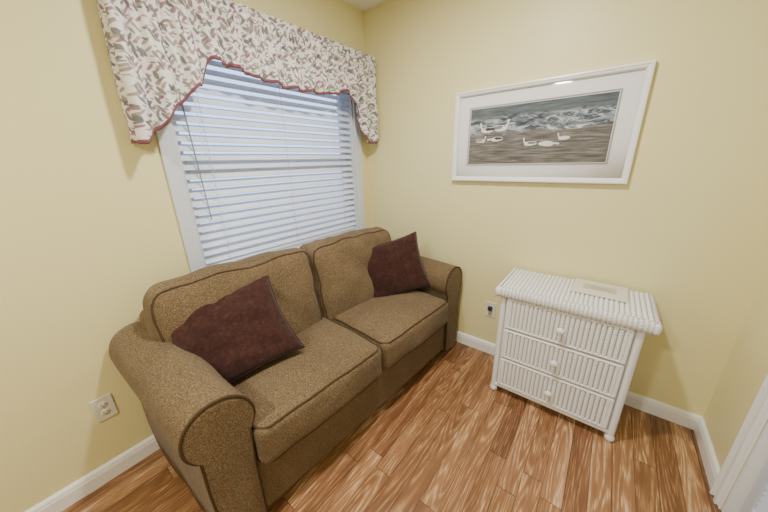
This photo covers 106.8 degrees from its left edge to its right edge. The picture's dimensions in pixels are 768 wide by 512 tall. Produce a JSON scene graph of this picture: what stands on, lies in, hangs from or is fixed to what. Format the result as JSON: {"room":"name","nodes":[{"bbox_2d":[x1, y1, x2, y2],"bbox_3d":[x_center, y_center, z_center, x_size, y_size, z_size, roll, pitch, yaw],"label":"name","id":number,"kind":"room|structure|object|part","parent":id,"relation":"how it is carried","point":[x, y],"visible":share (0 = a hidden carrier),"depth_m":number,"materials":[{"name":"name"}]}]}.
{"room":"living room","nodes":[
{"label":"living room","id":0,"kind":"room"},
{"bbox_2d":[0,0,370,511],"bbox_3d":[-1.457,-0.077,0.928,0.120,2.440,4.200,13,23,36],"label":"wall","id":1,"kind":"structure","parent":0,"point":[89,224],"depth_m":1.13,"materials":[{"name":"paint"}]},
{"bbox_2d":[25,435,159,511],"bbox_3d":[-1.380,1.052,1.252,0.016,0.090,4.182,13,23,36],"label":"baseboard","id":2,"kind":"structure","parent":1,"relation":"attached to","point":[66,497],"depth_m":1.31,"materials":[{"name":"white wood"}]},
{"bbox_2d":[89,393,117,422],"bbox_3d":[-1.272,0.692,1.296,0.009,0.116,0.070,13,23,36],"label":"wall outlet","id":3,"kind":"object","parent":1,"relation":"attached to","point":[104,407],"visible":1,"depth_m":1.29,"materials":[{"name":"beige plastic"}]},
{"bbox_2d":[98,401,107,407],"bbox_3d":[-1.271,0.673,1.289,0.004,0.033,0.033,13,23,36],"label":"receptacle","id":4,"kind":"object","parent":3,"relation":"attached to","point":[101,404],"depth_m":1.29,"materials":[{"name":"beige plastic"}]},
{"bbox_2d":[101,408,110,414],"bbox_3d":[-1.270,0.711,1.302,0.004,0.033,0.033,13,23,36],"label":"receptacle","id":5,"kind":"object","parent":3,"relation":"attached to","point":[104,411],"depth_m":1.30,"materials":[{"name":"beige plastic"}]},
{"bbox_2d":[96,0,378,143],"bbox_3d":[-0.555,-0.958,1.640,0.152,0.632,1.532,13,23,36],"label":"curtain valance","id":6,"kind":"object","parent":1,"relation":"attached to","point":[160,52],"visible":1,"depth_m":1.25,"materials":[{"name":"multicoloured fabric"}]},
{"bbox_2d":[155,91,364,271],"bbox_3d":[-0.644,-0.657,1.832,0.136,1.366,1.356,13,23,36],"label":"window frame","id":7,"kind":"structure","parent":1,"relation":"attached to","point":[165,137],"depth_m":1.44,"materials":[{"name":"white wood"}]},
{"bbox_2d":[173,94,348,240],"bbox_3d":[-0.682,-0.666,1.860,0.035,1.206,1.196,13,23,36],"label":"sash","id":8,"kind":"object","parent":1,"relation":"attached to","point":[337,101],"visible":0.07,"depth_m":1.78,"materials":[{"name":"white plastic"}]},
{"bbox_2d":[172,60,356,265],"bbox_3d":[-0.627,-0.654,1.819,0.066,1.201,1.188,13,23,36],"label":"window blinds","id":9,"kind":"object","parent":1,"relation":"attached to","point":[234,247],"visible":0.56,"depth_m":1.72,"materials":[{"name":"white plastic"}]},
{"bbox_3d":[-0.897,-0.514,1.468,0.002,1.136,0.002,13,23,36],"label":"ladder cord","id":10,"kind":"part","parent":9,"relation":"part of","materials":[{"name":"white fabric"}]},
{"bbox_3d":[-0.617,-0.094,2.009,0.050,0.019,1.188,13,23,36],"label":"rail","id":11,"kind":"part","parent":9,"relation":"part of","materials":[{"name":"white plastic"}]},
{"bbox_3d":[-0.613,-0.636,1.814,0.002,1.136,0.002,13,23,36],"label":"ladder cord","id":12,"kind":"part","parent":9,"relation":"part of","materials":[{"name":"grey plastic"}]},
{"bbox_3d":[-0.329,-0.759,2.160,0.002,1.136,0.002,13,23,36],"label":"ladder cord","id":13,"kind":"part","parent":9,"relation":"part of","materials":[{"name":"white fabric"}]},
{"bbox_2d":[343,0,387,10],"bbox_3d":[-0.554,-1.074,-0.168,2.485,0.100,4.440,13,23,36],"label":"ceiling","id":14,"kind":"structure","parent":0,"point":[362,5],"depth_m":1.97,"materials":[{"name":"paint"}]},
{"bbox_2d":[62,341,721,511],"bbox_3d":[-0.492,1.326,0.632,2.485,0.080,4.440,13,23,36],"label":"floor","id":15,"kind":"structure","parent":0,"point":[445,440],"depth_m":1.38,"materials":[{"name":"laminate"}]},
{"bbox_2d":[109,227,462,511],"bbox_3d":[-0.294,0.419,1.696,0.782,0.957,1.855,15,24,40],"label":"sofa","id":16,"kind":"object","parent":15,"relation":"on","point":[239,446],"visible":0.84,"depth_m":1.26,"materials":[{"name":"brown fabric"}]},
{"bbox_3d":[-0.559,0.408,1.902,0.120,0.740,1.530,15,24,40],"label":"frame","id":17,"kind":"part","parent":16,"relation":"part of","materials":[{"name":"brown fabric"}]},
{"bbox_3d":[-0.831,0.685,1.199,0.759,0.692,0.230,12,22,34],"label":"arm","id":18,"kind":"part","parent":16,"relation":"part of"},
{"bbox_3d":[-0.535,0.767,1.006,0.010,0.646,0.232,15,24,40],"label":"arm welt","id":19,"kind":"part","parent":16,"relation":"part of","materials":[{"name":"brown fabric"}]},
{"bbox_2d":[143,248,320,342],"bbox_3d":[-0.700,0.316,1.482,0.265,0.619,0.794,0,14,44],"label":"cushion","id":20,"kind":"object","parent":16,"relation":"on","point":[293,273],"depth_m":1.38,"materials":[{"name":"brown fabric"}]},
{"bbox_2d":[171,275,304,384],"bbox_3d":[-0.673,0.348,1.286,0.523,0.388,0.282,-16,23,-37],"label":"throw pillow","id":21,"kind":"object","parent":16,"relation":"on","point":[246,330],"visible":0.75,"depth_m":1.24,"materials":[{"name":"fabric"}]},
{"bbox_2d":[232,317,381,463],"bbox_3d":[-0.431,0.567,1.440,0.599,0.206,0.670,15,24,40],"label":"seat cushion","id":22,"kind":"object","parent":16,"relation":"on","point":[292,395],"depth_m":1.25,"materials":[{"name":"brown fabric"}]},
{"bbox_2d":[300,227,390,320],"bbox_3d":[-0.202,0.135,1.998,0.265,0.613,0.744,0,14,44],"label":"cushion","id":23,"kind":"object","parent":16,"relation":"on","point":[342,283],"depth_m":1.78,"materials":[{"name":"brown fabric"}]},
{"bbox_2d":[334,289,447,368],"bbox_3d":[0.019,0.400,1.907,0.600,0.206,0.674,15,24,40],"label":"seat cushion","id":24,"kind":"object","parent":16,"relation":"on","point":[399,324],"depth_m":1.73,"materials":[{"name":"brown fabric"}]},
{"bbox_2d":[367,231,429,297],"bbox_3d":[0.058,0.085,1.997,0.551,0.473,0.188,-4,19,-8],"label":"throw pillow","id":25,"kind":"object","parent":16,"relation":"on","point":[396,266],"visible":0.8,"depth_m":1.95,"materials":[{"name":"fabric"}]},
{"bbox_3d":[0.220,0.295,2.290,0.743,0.692,0.228,13,23,37],"label":"arm","id":26,"kind":"part","parent":16,"relation":"part of"},
{"bbox_2d":[490,268,661,441],"bbox_3d":[1.013,0.527,1.639,0.696,0.725,0.392,13,23,36],"label":"dresser","id":27,"kind":"object","parent":15,"relation":"on","point":[573,354],"visible":0.99,"depth_m":1.48,"materials":[{"name":"white wicker"}]},
{"bbox_3d":[0.694,0.518,1.720,0.034,0.637,0.034,13,23,36],"label":"post","id":28,"kind":"part","parent":27,"relation":"part of","materials":[{"name":"white wicker"}]},
{"bbox_3d":[0.904,0.756,1.571,0.038,0.038,0.038,13,23,36],"label":"knob","id":29,"kind":"part","parent":27,"relation":"part of","materials":[{"name":"white ceramic"}]},
{"bbox_3d":[0.899,0.567,1.509,0.038,0.038,0.038,13,23,36],"label":"knob","id":30,"kind":"part","parent":27,"relation":"part of","materials":[{"name":"white ceramic"}]},
{"bbox_3d":[0.918,0.750,1.588,0.526,0.167,0.010,13,23,36],"label":"drawer","id":31,"kind":"part","parent":27,"relation":"part of","materials":[{"name":"white wicker"}]},
{"bbox_3d":[0.895,0.378,1.446,0.038,0.038,0.038,13,23,36],"label":"knob","id":32,"kind":"part","parent":27,"relation":"part of","materials":[{"name":"white ceramic"}]},
{"bbox_3d":[0.913,0.561,1.525,0.526,0.167,0.010,13,23,36],"label":"drawer","id":33,"kind":"part","parent":27,"relation":"part of","materials":[{"name":"white wicker"}]},
{"bbox_3d":[0.908,0.372,1.462,0.526,0.167,0.010,13,23,36],"label":"drawer","id":34,"kind":"part","parent":27,"relation":"part of","materials":[{"name":"white wicker"}]},
{"bbox_2d":[571,278,627,302],"bbox_3d":[1.151,0.178,1.522,0.235,0.008,0.196,13,24,38],"label":"booklet","id":35,"kind":"object","parent":27,"relation":"on","point":[612,292],"visible":1,"depth_m":1.51,"materials":[{"name":"beige paper"}]},
{"bbox_3d":[1.160,0.621,1.374,0.034,0.637,0.034,13,23,36],"label":"post","id":36,"kind":"part","parent":27,"relation":"part of","materials":[{"name":"white wicker"}]},
{"bbox_2d":[363,0,767,415],"bbox_3d":[0.799,-0.440,1.844,2.485,2.440,0.120,13,23,36],"label":"wall","id":37,"kind":"structure","parent":0,"point":[688,226],"depth_m":1.48,"materials":[{"name":"paint"}]},
{"bbox_2d":[485,301,495,317],"bbox_3d":[0.767,0.395,2.062,0.070,0.116,0.034,13,23,36],"label":"wall outlet","id":38,"kind":"object","parent":37,"relation":"attached to","point":[490,311],"visible":1,"depth_m":2.06,"materials":[{"name":"beige plastic"}]},
{"bbox_2d":[451,59,656,183],"bbox_3d":[0.839,-0.696,1.619,0.942,0.535,0.029,13,23,36],"label":"framed picture","id":39,"kind":"object","parent":37,"relation":"attached to","point":[580,127],"visible":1,"depth_m":1.55,"materials":[{"name":"white wood"}]},
{"bbox_2d":[468,91,619,163],"bbox_3d":[0.842,-0.698,1.624,0.730,0.323,0.001,13,23,36],"label":"print","id":40,"kind":"object","parent":39,"relation":"attached to","point":[588,120],"depth_m":1.57},
{"bbox_2d":[456,330,702,429],"bbox_3d":[0.786,0.692,2.164,2.243,0.090,0.016,13,23,36],"label":"baseboard","id":41,"kind":"structure","parent":37,"relation":"attached to","point":[676,415],"depth_m":1.62,"materials":[{"name":"white wood"}]},
{"bbox_2d":[703,266,767,509],"bbox_3d":[0.412,0.338,-0.460,0.120,2.440,4.200,13,23,36],"label":"wall","id":42,"kind":"structure","parent":0,"point":[745,370],"depth_m":1.24,"materials":[{"name":"paint"}]},
{"bbox_2d":[694,419,719,489],"bbox_3d":[1.546,0.940,1.364,0.016,0.090,0.375,13,23,36],"label":"baseboard","id":43,"kind":"structure","parent":42,"relation":"attached to","point":[711,466],"depth_m":1.35,"materials":[{"name":"white wood"}]},
{"bbox_2d":[710,373,767,511],"bbox_3d":[1.163,0.165,0.523,0.138,2.110,0.935,13,23,36],"label":"door frame","id":44,"kind":"structure","parent":42,"relation":"attached to","point":[756,418],"depth_m":1.10,"materials":[{"name":"white wood"}]},
{"bbox_2d":[739,460,767,511],"bbox_3d":[1.163,0.204,0.536,0.030,2.003,0.751,13,23,36],"label":"door","id":45,"kind":"structure","parent":42,"relation":"in","point":[761,483],"depth_m":1.05,"materials":[{"name":"grey wood"}]},
{"bbox_2d":[754,486,767,511],"bbox_3d":[1.163,0.188,0.531,0.025,1.770,0.653,13,23,36],"label":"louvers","id":46,"kind":"object","parent":45,"relation":"attached to","point":[763,505],"visible":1,"depth_m":1.02,"materials":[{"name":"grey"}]}
]}

